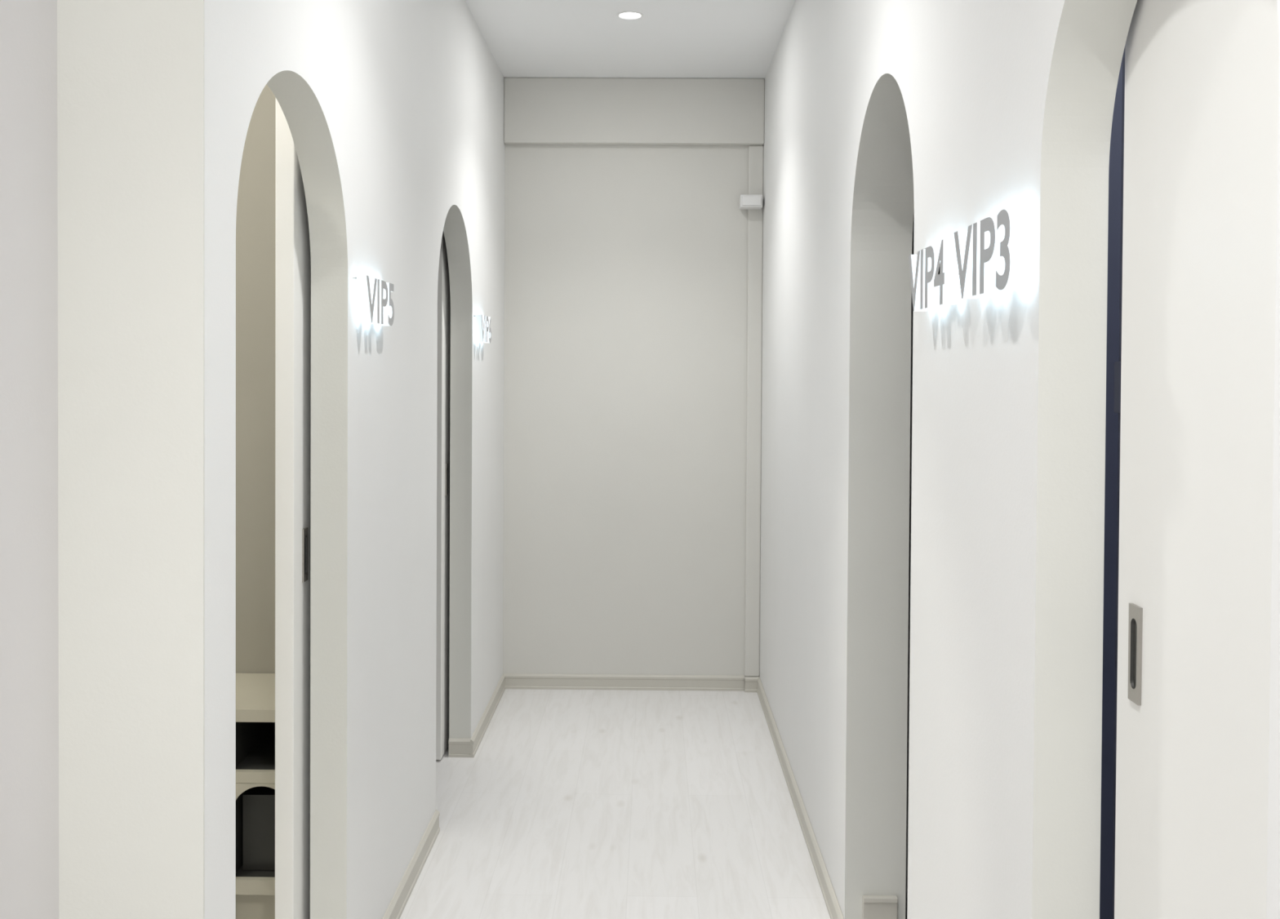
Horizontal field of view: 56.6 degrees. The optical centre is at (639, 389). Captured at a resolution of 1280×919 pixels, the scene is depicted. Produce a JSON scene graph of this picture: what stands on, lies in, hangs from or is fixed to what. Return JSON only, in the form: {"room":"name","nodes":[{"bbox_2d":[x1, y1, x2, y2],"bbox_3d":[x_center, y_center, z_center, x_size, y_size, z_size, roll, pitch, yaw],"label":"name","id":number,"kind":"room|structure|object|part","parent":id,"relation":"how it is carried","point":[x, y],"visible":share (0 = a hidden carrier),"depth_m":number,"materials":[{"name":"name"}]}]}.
{"room":"spa corridor","nodes":[
{"label":"spa corridor","id":0,"kind":"room"},
{"bbox_2d":[0,0,58,918],"bbox_3d":[-0.915,0.074,-0.372,0.078,2.700,4.235,0,1,1],"label":"wall","id":1,"kind":"structure","parent":0,"point":[29,575],"depth_m":1.66,"materials":[{"name":"paint"}]},
{"bbox_2d":[57,0,204,918],"bbox_3d":[-0.786,0.039,1.777,0.292,2.700,0.065,0,1,1],"label":"wall","id":2,"kind":"structure","parent":0,"point":[131,73],"depth_m":1.75,"materials":[{"name":"beige paint"}]},
{"bbox_2d":[235,84,275,673],"bbox_3d":[-1.699,0.031,1.969,1.962,2.700,2.700,0,1,1],"label":"wall","id":3,"kind":"structure","parent":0,"point":[256,193],"depth_m":3.23,"materials":[{"name":"beige paint"}]},
{"bbox_2d":[204,0,505,918],"bbox_3d":[-0.662,0.011,3.527,0.080,2.700,3.561,0,1,1],"label":"wall","id":4,"kind":"structure","parent":0,"point":[393,110],"depth_m":2.76,"materials":[{"name":"paint"}]},
{"bbox_2d":[275,98,311,918],"bbox_3d":[-0.746,0.297,2.868,0.044,2.150,0.710,0,1,1],"label":"door","id":5,"kind":"structure","parent":4,"relation":"in","point":[292,242],"depth_m":2.52,"materials":[{"name":"white laminate"}]},
{"bbox_3d":[-0.730,0.360,2.589,0.004,0.115,0.031,0,1,1],"label":"flush pull handle","id":6,"kind":"part","parent":5,"relation":"part of","materials":[{"name":"grey metal"}]},
{"bbox_2d":[352,275,394,326],"bbox_3d":[-0.613,-0.201,2.739,0.032,0.102,0.280,0,1,1],"label":"room sign","id":7,"kind":"object","parent":4,"relation":"attached to","point":[376,304],"visible":1,"depth_m":2.70,"materials":[{"name":"silver metal"}]},
{"bbox_2d":[435,231,450,759],"bbox_3d":[-0.728,0.268,4.633,0.044,2.150,0.700,0,1,1],"label":"door","id":8,"kind":"structure","parent":4,"relation":"in","point":[443,284],"depth_m":4.31,"materials":[{"name":"white laminate"}]},
{"bbox_3d":[-0.711,0.331,4.374,0.004,0.115,0.031,0,1,1],"label":"flush pull handle","id":9,"kind":"part","parent":8,"relation":"part of","materials":[{"name":"grey metal"}]},
{"bbox_2d":[382,673,505,918],"bbox_3d":[-0.752,1.362,1.465,0.227,0.066,7.670,0,1,1],"label":"baseboard","id":10,"kind":"structure","parent":4,"relation":"attached to","point":[458,748],"depth_m":3.56,"materials":[{"name":"grey plastic"}]},
{"bbox_2d":[472,314,491,343],"bbox_3d":[-0.595,-0.227,4.478,0.032,0.102,0.270,0,1,1],"label":"room sign","id":11,"kind":"object","parent":4,"relation":"attached to","point":[482,322],"visible":1,"depth_m":4.41,"materials":[{"name":"silver metal"}]},
{"bbox_2d":[399,688,830,918],"bbox_3d":[-0.094,1.438,1.475,5.600,0.080,7.900,0,1,1],"label":"floor","id":12,"kind":"structure","parent":0,"point":[569,804],"depth_m":3.79,"materials":[{"name":"white wood"}]},
{"bbox_2d":[235,673,275,918],"bbox_3d":[-1.180,1.071,3.073,0.690,0.590,0.345,0,1,1],"label":"storage cabinet","id":13,"kind":"object","parent":12,"relation":"on","point":[255,692],"visible":0.05,"depth_m":2.96,"materials":[{"name":"laminate"}]},
{"bbox_2d":[502,144,749,676],"bbox_3d":[-0.045,-0.015,5.336,5.400,2.700,0.130,0,1,1],"label":"wall","id":14,"kind":"structure","parent":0,"point":[626,266],"depth_m":5.27,"materials":[{"name":"grey paint"}]},
{"bbox_2d":[503,673,759,692],"bbox_3d":[-0.041,1.303,5.276,1.142,0.066,0.033,0,1,1],"label":"baseboard","id":15,"kind":"structure","parent":14,"relation":"attached to","point":[512,681],"depth_m":5.28,"materials":[{"name":"grey plastic"}]},
{"bbox_2d":[503,77,764,145],"bbox_3d":[-0.026,-1.221,5.226,1.142,0.285,0.051,0,1,1],"label":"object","id":16,"kind":"structure","parent":14,"relation":"attached to","point":[577,111],"depth_m":5.20,"materials":[{"name":"grey paint"}]},
{"bbox_2d":[744,145,763,676],"bbox_3d":[0.505,0.100,5.257,0.066,2.350,0.020,0,1,1],"label":"trim pipe casing","id":17,"kind":"structure","parent":14,"relation":"attached to","point":[755,217],"depth_m":5.25,"materials":[{"name":"grey paint"}]},
{"bbox_2d":[739,195,762,209],"bbox_3d":[0.484,-0.817,5.189,0.096,0.054,0.087,0,1,1],"label":"junction box","id":18,"kind":"object","parent":17,"relation":"attached to","point":[746,202],"visible":1,"depth_m":5.15,"materials":[{"name":"white plastic"}]},
{"bbox_2d":[464,0,795,79],"bbox_3d":[-0.077,-1.351,1.429,5.600,0.100,7.900,0,1,1],"label":"ceiling","id":19,"kind":"structure","parent":0,"point":[525,38],"depth_m":4.55,"materials":[{"name":"white paint"}]},
{"bbox_2d":[617,11,643,19],"bbox_3d":[-0.036,-1.346,4.279,0.094,0.004,0.094,0,1,1],"label":"recessed light","id":20,"kind":"object","parent":19,"relation":"in","point":[624,15],"visible":1,"depth_m":4.28,"materials":[{"name":"white plastic"}]},
{"bbox_2d":[759,0,1279,918],"bbox_3d":[0.573,0.053,1.395,0.150,2.700,7.800,0,1,1],"label":"wall","id":21,"kind":"structure","parent":0,"point":[953,114],"depth_m":1.99,"materials":[{"name":"paint"}]},
{"bbox_2d":[756,677,897,918],"bbox_3d":[0.548,1.339,1.452,0.141,0.128,7.670,0,1,1],"label":"baseboard","id":22,"kind":"structure","parent":21,"relation":"attached to","point":[873,907],"depth_m":3.42,"materials":[{"name":"grey plastic"}]},
{"bbox_2d":[905,212,914,918],"bbox_3d":[0.710,0.298,3.298,0.044,2.150,0.700,0,1,1],"label":"door","id":23,"kind":"structure","parent":21,"relation":"in","point":[912,308],"depth_m":3.03,"materials":[{"name":"white laminate"}]},
{"bbox_3d":[0.687,0.325,2.999,0.004,0.115,0.031,0,1,1],"label":"flush pull handle","id":24,"kind":"part","parent":23,"relation":"part of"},
{"bbox_2d":[908,239,958,311],"bbox_3d":[0.489,-0.184,1.973,0.032,0.102,0.262,0,1,1],"label":"room sign","id":25,"kind":"object","parent":21,"relation":"attached to","point":[934,276],"visible":0.98,"depth_m":1.93,"materials":[{"name":"silver metal"}]},
{"bbox_2d":[954,209,1027,298],"bbox_3d":[0.486,-0.182,1.646,0.032,0.104,0.283,0,1,1],"label":"room sign","id":26,"kind":"object","parent":21,"relation":"attached to","point":[980,250],"visible":1,"depth_m":1.60,"materials":[{"name":"silver metal"}]},
{"bbox_2d":[1114,0,1279,918],"bbox_3d":[0.605,0.335,1.046,0.044,2.150,0.854,0,1,1],"label":"door","id":27,"kind":"structure","parent":21,"relation":"in","point":[1199,232],"depth_m":1.26,"materials":[{"name":"white laminate"}]},
{"bbox_3d":[0.589,0.314,1.413,0.004,0.115,0.031,0,1,1],"label":"flush pull handle","id":28,"kind":"part","parent":27,"relation":"part of","materials":[{"name":"silver metal"}]},
{"bbox_2d":[1099,59,1122,918],"bbox_3d":[1.613,0.037,2.769,2.031,2.700,4.970,0,1,1],"label":"wall","id":29,"kind":"structure","parent":0,"point":[1115,153],"depth_m":1.95,"materials":[{"name":"paint"}]},
{"bbox_2d":[1111,48,1124,918],"bbox_3d":[0.682,0.350,1.619,0.066,2.100,0.040,0,1,1],"label":"door frame","id":30,"kind":"structure","parent":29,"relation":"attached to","point":[1117,364],"depth_m":1.63,"materials":[{"name":"blue paint"}]}
]}

